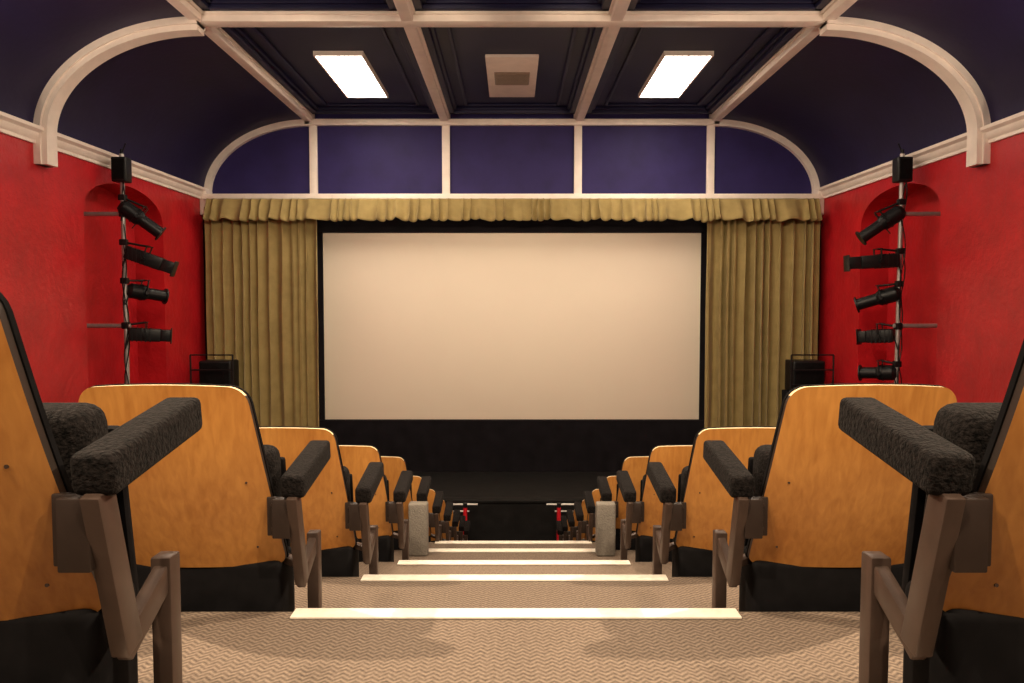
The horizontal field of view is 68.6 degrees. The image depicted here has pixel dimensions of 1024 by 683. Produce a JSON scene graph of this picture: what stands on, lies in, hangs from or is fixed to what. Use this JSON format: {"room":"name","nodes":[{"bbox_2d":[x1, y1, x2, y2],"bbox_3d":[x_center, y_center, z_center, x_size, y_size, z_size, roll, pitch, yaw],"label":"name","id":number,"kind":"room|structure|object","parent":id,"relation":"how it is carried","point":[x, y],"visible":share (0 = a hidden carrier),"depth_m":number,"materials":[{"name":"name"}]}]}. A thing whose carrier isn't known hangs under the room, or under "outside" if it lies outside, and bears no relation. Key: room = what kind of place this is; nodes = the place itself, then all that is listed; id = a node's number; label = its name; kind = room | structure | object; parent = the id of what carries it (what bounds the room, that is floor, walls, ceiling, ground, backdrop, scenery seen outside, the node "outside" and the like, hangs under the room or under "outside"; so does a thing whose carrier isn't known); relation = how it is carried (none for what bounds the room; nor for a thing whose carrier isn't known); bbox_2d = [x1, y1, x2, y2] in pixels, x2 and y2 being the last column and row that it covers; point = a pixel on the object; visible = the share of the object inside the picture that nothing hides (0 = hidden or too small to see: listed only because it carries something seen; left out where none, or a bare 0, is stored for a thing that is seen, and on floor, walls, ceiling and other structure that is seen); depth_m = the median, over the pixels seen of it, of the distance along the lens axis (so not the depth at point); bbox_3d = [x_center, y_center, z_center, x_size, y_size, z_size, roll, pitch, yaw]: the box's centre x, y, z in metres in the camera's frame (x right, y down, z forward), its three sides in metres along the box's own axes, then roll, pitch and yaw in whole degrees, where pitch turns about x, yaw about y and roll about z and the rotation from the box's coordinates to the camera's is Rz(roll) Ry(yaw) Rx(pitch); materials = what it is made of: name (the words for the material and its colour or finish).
{"room":"auditorium","nodes":[
{"label":"auditorium","id":0,"kind":"room"},
{"bbox_2d":[0,133,205,401],"bbox_3d":[-5.825,0.789,5.298,0.650,6.120,17.300,0,3,0],"label":"wall","id":1,"kind":"structure","parent":0,"point":[61,267],"depth_m":9.93,"materials":[{"name":"red paint"}]},
{"bbox_2d":[0,111,209,198],"bbox_3d":[-5.445,-2.184,4.995,0.110,0.190,17.000,0,3,0],"label":"trim","id":2,"kind":"structure","parent":1,"relation":"attached to","point":[10,125],"depth_m":9.66,"materials":[{"name":"beige paint"}]},
{"bbox_2d":[84,143,179,383],"bbox_3d":[-5.279,-0.851,10.278,1.364,3.644,0.535,-1,3,-13],"label":"light pole","id":3,"kind":"object","parent":1,"relation":"attached to","point":[121,166],"visible":0.94,"depth_m":10.16,"materials":[{"name":"black metal"}]},
{"bbox_2d":[319,419,703,471],"bbox_3d":[0.000,1.862,13.487,10.800,0.922,0.252,0,3,0],"label":"drape","id":4,"kind":"object","parent":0,"point":[426,445],"depth_m":13.37,"materials":[{"name":"black fabric"}]},
{"bbox_2d":[0,0,1023,186],"bbox_3d":[0.000,-3.018,4.952,11.200,1.620,17.000,0,3,0],"label":"ceiling","id":5,"kind":"structure","parent":0,"point":[176,104],"depth_m":9.98,"materials":[{"name":"blue paint"}]},
{"bbox_2d":[313,51,387,97],"bbox_3d":[-2.365,-3.969,11.236,0.680,0.065,2.100,0,3,0],"label":"ceiling light panel","id":6,"kind":"object","parent":5,"relation":"in","point":[352,72],"depth_m":11.03,"materials":[{"name":"white plastic"}]},
{"bbox_2d":[192,0,831,113],"bbox_3d":[0.000,-3.703,6.394,7.040,0.100,13.650,0,3,0],"label":"trim","id":7,"kind":"structure","parent":5,"relation":"attached to","point":[237,34],"depth_m":9.97,"materials":[{"name":"wood"}]},
{"bbox_2d":[485,54,538,96],"bbox_3d":[0.000,-3.966,11.311,0.740,0.078,2.000,0,3,0],"label":"ceiling vent","id":8,"kind":"object","parent":5,"relation":"in","point":[508,75],"depth_m":11.03,"materials":[{"name":"white metal"}]},
{"bbox_2d":[638,51,713,97],"bbox_3d":[2.405,-3.969,11.236,0.680,0.065,2.100,0,3,0],"label":"ceiling light panel","id":9,"kind":"object","parent":5,"relation":"in","point":[674,72],"depth_m":11.03,"materials":[{"name":"white plastic"}]},
{"bbox_2d":[212,114,811,193],"bbox_3d":[0.000,-0.456,13.745,11.900,7.740,0.300,0,3,0],"label":"wall","id":10,"kind":"structure","parent":0,"point":[351,159],"depth_m":13.45,"materials":[{"name":"blue paint"}]},
{"bbox_2d":[167,0,314,120],"bbox_3d":[-3.620,-3.577,4.923,0.200,0.200,17.000,0,3,0],"label":"trim","id":11,"kind":"structure","parent":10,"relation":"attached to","point":[189,9],"depth_m":9.99,"materials":[{"name":"beige paint"}]},
{"bbox_2d":[393,0,449,120],"bbox_3d":[-1.200,-3.577,4.923,0.200,0.200,17.000,0,3,0],"label":"trim","id":12,"kind":"structure","parent":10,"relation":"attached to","point":[405,8],"depth_m":9.89,"materials":[{"name":"beige paint"}]},
{"bbox_2d":[200,119,823,214],"bbox_3d":[0.000,-3.094,13.249,11.000,1.720,0.420,0,3,0],"label":"trim","id":13,"kind":"structure","parent":10,"relation":"attached to","point":[710,139],"depth_m":13.32,"materials":[{"name":"beige paint"}]},
{"bbox_2d":[574,0,630,120],"bbox_3d":[1.200,-3.577,4.923,0.200,0.200,17.000,0,3,0],"label":"trim","id":14,"kind":"structure","parent":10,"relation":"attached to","point":[618,8],"depth_m":9.89,"materials":[{"name":"beige paint"}]},
{"bbox_2d":[709,0,856,120],"bbox_3d":[3.620,-3.577,4.923,0.200,0.200,17.000,0,3,0],"label":"trim","id":15,"kind":"structure","parent":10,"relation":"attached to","point":[834,9],"depth_m":9.99,"materials":[{"name":"beige paint"}]},
{"bbox_2d":[137,542,903,682],"bbox_3d":[0.000,1.603,5.189,11.000,4.506,17.000,0,3,0],"label":"floor","id":16,"kind":"structure","parent":0,"point":[218,647],"depth_m":1.88,"materials":[{"name":"carpet"}]},
{"bbox_2d":[0,292,201,682],"bbox_3d":[-0.843,0.339,1.160,0.602,0.882,0.392,0,3,0],"label":"seat","id":17,"kind":"object","parent":16,"relation":"on","point":[73,609],"visible":1,"depth_m":1.11,"materials":[{"name":"charcoal fabric upholstery"},{"name":"beech veneer"},{"name":"bronze grey metal"}]},
{"bbox_2d":[79,383,330,611],"bbox_3d":[-0.843,0.537,2.091,0.602,0.882,0.392,0,3,0],"label":"seat","id":18,"kind":"object","parent":16,"relation":"on","point":[224,499],"visible":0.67,"depth_m":1.99,"materials":[{"name":"charcoal fabric upholstery"},{"name":"beech veneer"},{"name":"bronze grey metal"}]},
{"bbox_2d":[259,426,383,576],"bbox_3d":[-0.843,0.751,3.024,0.602,0.882,0.392,0,3,0],"label":"seat","id":19,"kind":"object","parent":16,"relation":"on","point":[329,506],"visible":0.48,"depth_m":2.92,"materials":[{"name":"charcoal fabric upholstery"},{"name":"beech veneer"},{"name":"bronze grey metal"}]},
{"bbox_2d":[339,444,412,561],"bbox_3d":[-0.843,0.948,3.955,0.602,0.882,0.392,0,3,0],"label":"seat","id":20,"kind":"object","parent":16,"relation":"on","point":[383,512],"visible":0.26,"depth_m":3.85,"materials":[{"name":"charcoal fabric upholstery"},{"name":"beech veneer"},{"name":"bronze grey metal"}]},
{"bbox_2d":[381,456,430,549],"bbox_3d":[-0.843,1.145,4.886,0.602,0.882,0.392,0,3,0],"label":"seat","id":21,"kind":"object","parent":16,"relation":"on","point":[393,465],"visible":0.12,"depth_m":4.74,"materials":[{"name":"charcoal upholstery fabric"},{"name":"beech veneer"},{"name":"bronze grey metal"}]},
{"bbox_2d":[408,501,428,555],"bbox_3d":[-0.590,1.181,4.737,0.120,0.334,0.080,0,3,0],"label":"block","id":22,"kind":"object","parent":16,"relation":"on","point":[418,517],"visible":0.97,"depth_m":4.70,"materials":[{"name":"carpet"}]},
{"bbox_2d":[412,475,443,541],"bbox_3d":[-0.843,1.433,5.822,0.602,0.882,0.392,0,3,0],"label":"seat","id":23,"kind":"object","parent":16,"relation":"on","point":[439,496],"visible":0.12,"depth_m":5.70,"materials":[{"name":"brown wood"}]},
{"bbox_2d":[427,488,452,541],"bbox_3d":[-0.843,1.715,6.758,0.602,0.882,0.392,0,3,0],"label":"seat","id":24,"kind":"object","parent":16,"relation":"on","point":[444,523],"visible":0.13,"depth_m":6.63,"materials":[{"name":"brown wood"}]},
{"bbox_2d":[440,499,459,540],"bbox_3d":[-0.843,1.997,7.694,0.602,0.882,0.392,0,3,0],"label":"seat","id":25,"kind":"object","parent":16,"relation":"on","point":[456,515],"visible":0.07,"depth_m":7.57,"materials":[{"name":"brown wood"}]},
{"bbox_2d":[449,510,465,540],"bbox_3d":[-0.843,2.280,8.629,0.602,0.882,0.392,0,3,0],"label":"seat","id":26,"kind":"object","parent":16,"relation":"on","point":[462,518],"visible":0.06,"depth_m":8.51,"materials":[{"name":"brown wood"}]},
{"bbox_2d":[453,512,469,540],"bbox_3d":[-0.843,2.562,9.565,0.602,0.882,0.392,0,3,0],"label":"seat","id":27,"kind":"object","parent":16,"relation":"on","point":[467,523],"visible":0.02,"depth_m":9.44,"materials":[{"name":"brown wood"}]},
{"bbox_2d":[453,502,477,534],"bbox_3d":[-0.875,2.804,10.908,0.750,0.920,0.068,0,3,0],"label":"handrail","id":28,"kind":"object","parent":16,"relation":"on","point":[465,504],"visible":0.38,"depth_m":10.87,"materials":[{"name":"red metal"}]},
{"bbox_2d":[429,548,594,551],"bbox_3d":[0.010,1.341,4.813,1.200,0.008,0.060,0,3,0],"label":"step nosing","id":29,"kind":"structure","parent":16,"relation":"on","point":[430,549],"depth_m":4.81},
{"bbox_2d":[435,541,591,543],"bbox_3d":[0.010,1.538,5.745,1.200,0.008,0.060,0,3,0],"label":"step nosing","id":30,"kind":"structure","parent":16,"relation":"on","point":[439,542],"depth_m":5.73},
{"bbox_2d":[397,560,630,564],"bbox_3d":[0.010,1.144,3.882,1.200,0.008,0.060,0,3,0],"label":"step nosing","id":31,"kind":"structure","parent":16,"relation":"on","point":[400,562],"depth_m":3.87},
{"bbox_2d":[413,472,616,540],"bbox_3d":[0.000,2.768,12.584,10.980,0.820,2.310,0,3,0],"label":"stage","id":32,"kind":"object","parent":16,"relation":"on","point":[511,506],"visible":0.13,"depth_m":11.69,"materials":[{"name":"black wood"}]},
{"bbox_2d":[189,354,233,384],"bbox_3d":[-4.980,1.292,12.483,0.728,2.164,0.028,0,3,0],"label":"guard rail","id":33,"kind":"object","parent":32,"relation":"on","point":[190,355],"visible":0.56,"depth_m":12.43,"materials":[{"name":"black metal"}]},
{"bbox_2d":[199,359,238,386],"bbox_3d":[-4.980,1.335,12.805,0.600,2.041,0.480,0,3,0],"label":"speaker","id":34,"kind":"object","parent":32,"relation":"on","point":[205,377],"visible":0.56,"depth_m":12.55,"materials":[{"name":"black metal"}]},
{"bbox_2d":[203,217,820,419],"bbox_3d":[0.000,-0.502,13.392,10.980,3.930,0.200,0,3,0],"label":"wall","id":35,"kind":"structure","parent":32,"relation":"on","point":[396,225],"depth_m":13.22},
{"bbox_2d":[323,233,700,418],"bbox_3d":[0.000,-0.264,13.384,6.700,3.325,0.040,0,3,0],"label":"projection screen","id":36,"kind":"object","parent":35,"relation":"attached to","point":[417,325],"visible":1,"depth_m":13.36,"materials":[{"name":"fabric"}]},
{"bbox_2d":[782,359,824,400],"bbox_3d":[4.980,1.335,12.805,0.600,2.041,0.480,0,3,0],"label":"speaker","id":37,"kind":"object","parent":32,"relation":"on","point":[798,377],"visible":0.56,"depth_m":12.56,"materials":[{"name":"black metal"}]},
{"bbox_2d":[790,354,834,389],"bbox_3d":[4.980,1.292,12.483,0.728,2.164,0.028,0,3,0],"label":"guard rail","id":38,"kind":"object","parent":32,"relation":"on","point":[833,355],"visible":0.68,"depth_m":12.43,"materials":[{"name":"black metal"}]},
{"bbox_2d":[361,575,668,580],"bbox_3d":[0.010,0.930,2.950,1.200,0.008,0.060,0,3,0],"label":"step nosing","id":39,"kind":"structure","parent":16,"relation":"on","point":[365,577],"depth_m":2.93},
{"bbox_2d":[290,608,741,618],"bbox_3d":[0.010,0.732,2.018,1.200,0.008,0.060,0,3,0],"label":"step nosing","id":40,"kind":"structure","parent":16,"relation":"on","point":[299,613],"depth_m":2.00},
{"bbox_2d":[546,502,573,540],"bbox_3d":[0.875,2.804,10.908,0.750,0.920,0.068,0,3,0],"label":"handrail","id":41,"kind":"object","parent":16,"relation":"on","point":[558,504],"visible":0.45,"depth_m":10.88,"materials":[{"name":"red metal"}]},
{"bbox_2d":[556,519,569,540],"bbox_3d":[0.872,2.562,9.565,0.602,0.882,0.392,0,3,0],"label":"seat","id":42,"kind":"object","parent":16,"relation":"on","point":[558,523],"visible":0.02,"depth_m":9.44,"materials":[{"name":"brown wood"}]},
{"bbox_2d":[561,509,577,540],"bbox_3d":[0.872,2.280,8.629,0.602,0.882,0.392,0,3,0],"label":"seat","id":43,"kind":"object","parent":16,"relation":"on","point":[564,524],"visible":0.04,"depth_m":8.50,"materials":[{"name":"brown wood"}]},
{"bbox_2d":[567,499,587,540],"bbox_3d":[0.872,1.997,7.694,0.602,0.882,0.392,0,3,0],"label":"seat","id":44,"kind":"object","parent":16,"relation":"on","point":[570,516],"visible":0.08,"depth_m":7.57,"materials":[{"name":"brown wood"}]},
{"bbox_2d":[574,488,600,541],"bbox_3d":[0.872,1.715,6.758,0.602,0.882,0.392,0,3,0],"label":"seat","id":45,"kind":"object","parent":16,"relation":"on","point":[582,523],"visible":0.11,"depth_m":6.64,"materials":[{"name":"brown wood"}]},
{"bbox_2d":[584,475,617,541],"bbox_3d":[0.872,1.433,5.822,0.602,0.882,0.392,0,3,0],"label":"seat","id":46,"kind":"object","parent":16,"relation":"on","point":[588,497],"visible":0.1,"depth_m":5.70,"materials":[{"name":"brown wood"}]},
{"bbox_2d":[595,501,615,555],"bbox_3d":[0.590,1.181,4.737,0.120,0.334,0.080,0,3,0],"label":"block","id":47,"kind":"object","parent":16,"relation":"on","point":[605,518],"visible":1,"depth_m":4.70,"materials":[{"name":"carpet"}]},
{"bbox_2d":[597,456,648,549],"bbox_3d":[0.872,1.145,4.886,0.602,0.882,0.392,0,3,0],"label":"seat","id":48,"kind":"object","parent":16,"relation":"on","point":[636,466],"visible":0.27,"depth_m":4.76,"materials":[{"name":"charcoal upholstery fabric"},{"name":"beech veneer"},{"name":"bronze grey metal"}]},
{"bbox_2d":[616,444,692,561],"bbox_3d":[0.872,0.948,3.955,0.602,0.882,0.392,0,3,0],"label":"seat","id":49,"kind":"object","parent":16,"relation":"on","point":[646,512],"visible":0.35,"depth_m":3.85,"materials":[{"name":"charcoal upholstery fabric"},{"name":"beech veneer"},{"name":"bronze grey metal"}]},
{"bbox_2d":[647,426,775,576],"bbox_3d":[0.872,0.751,3.024,0.602,0.882,0.392,0,3,0],"label":"seat","id":50,"kind":"object","parent":16,"relation":"on","point":[703,505],"visible":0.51,"depth_m":2.92,"materials":[{"name":"charcoal upholstery fabric"},{"name":"beech veneer"},{"name":"bronze grey metal"}]},
{"bbox_2d":[703,383,956,611],"bbox_3d":[0.872,0.537,2.091,0.602,0.882,0.392,0,3,0],"label":"seat","id":51,"kind":"object","parent":16,"relation":"on","point":[807,505],"visible":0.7,"depth_m":1.99,"materials":[{"name":"brown wood"}]},
{"bbox_2d":[838,339,1023,682],"bbox_3d":[0.872,0.339,1.160,0.602,0.882,0.392,0,3,0],"label":"seat","id":52,"kind":"object","parent":16,"relation":"on","point":[956,614],"visible":1,"depth_m":1.13,"materials":[{"name":"black fabric"}]},
{"bbox_2d":[704,218,819,427],"bbox_3d":[4.367,-0.352,13.122,1.976,3.962,0.239,0,3,1],"label":"stage curtain","id":53,"kind":"object","parent":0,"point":[762,276],"visible":0.9,"depth_m":13.11,"materials":[{"name":"gold fabric"}]},
{"bbox_2d":[203,198,821,222],"bbox_3d":[0.021,-2.251,12.857,10.565,0.428,0.245,0,3,0],"label":"curtain valance","id":54,"kind":"object","parent":53,"relation":"attached to","point":[518,209],"visible":1,"depth_m":12.88,"materials":[{"name":"gold fabric"}]},
{"bbox_2d":[204,207,318,426],"bbox_3d":[-4.358,-0.351,13.100,1.979,3.962,0.191,0,3,0],"label":"stage curtain","id":55,"kind":"object","parent":54,"relation":"hanging from","point":[262,276],"visible":0.8,"depth_m":13.11,"materials":[{"name":"gold fabric"}]},
{"bbox_2d":[818,133,1023,401],"bbox_3d":[5.825,0.789,5.298,0.650,6.120,17.300,0,3,0],"label":"wall","id":56,"kind":"structure","parent":0,"point":[964,265],"depth_m":9.58,"materials":[{"name":"red paint"}]},
{"bbox_2d":[33,11,990,167],"bbox_3d":[0.000,-2.961,8.710,11.000,1.820,0.260,0,3,0],"label":"trim","id":57,"kind":"structure","parent":56,"relation":"attached to","point":[53,97],"depth_m":8.59,"materials":[{"name":"beige paint"}]},
{"bbox_2d":[843,143,939,382],"bbox_3d":[5.243,-0.852,10.315,1.403,3.644,0.537,0,3,0],"label":"light pole","id":58,"kind":"object","parent":56,"relation":"attached to","point":[902,166],"visible":0.94,"depth_m":10.16,"materials":[{"name":"black metal"}]},
{"bbox_2d":[814,111,1023,198],"bbox_3d":[5.445,-2.184,4.995,0.110,0.190,17.000,0,3,0],"label":"trim","id":59,"kind":"structure","parent":56,"relation":"attached to","point":[1013,125],"depth_m":9.66,"materials":[{"name":"beige paint"}]}
]}

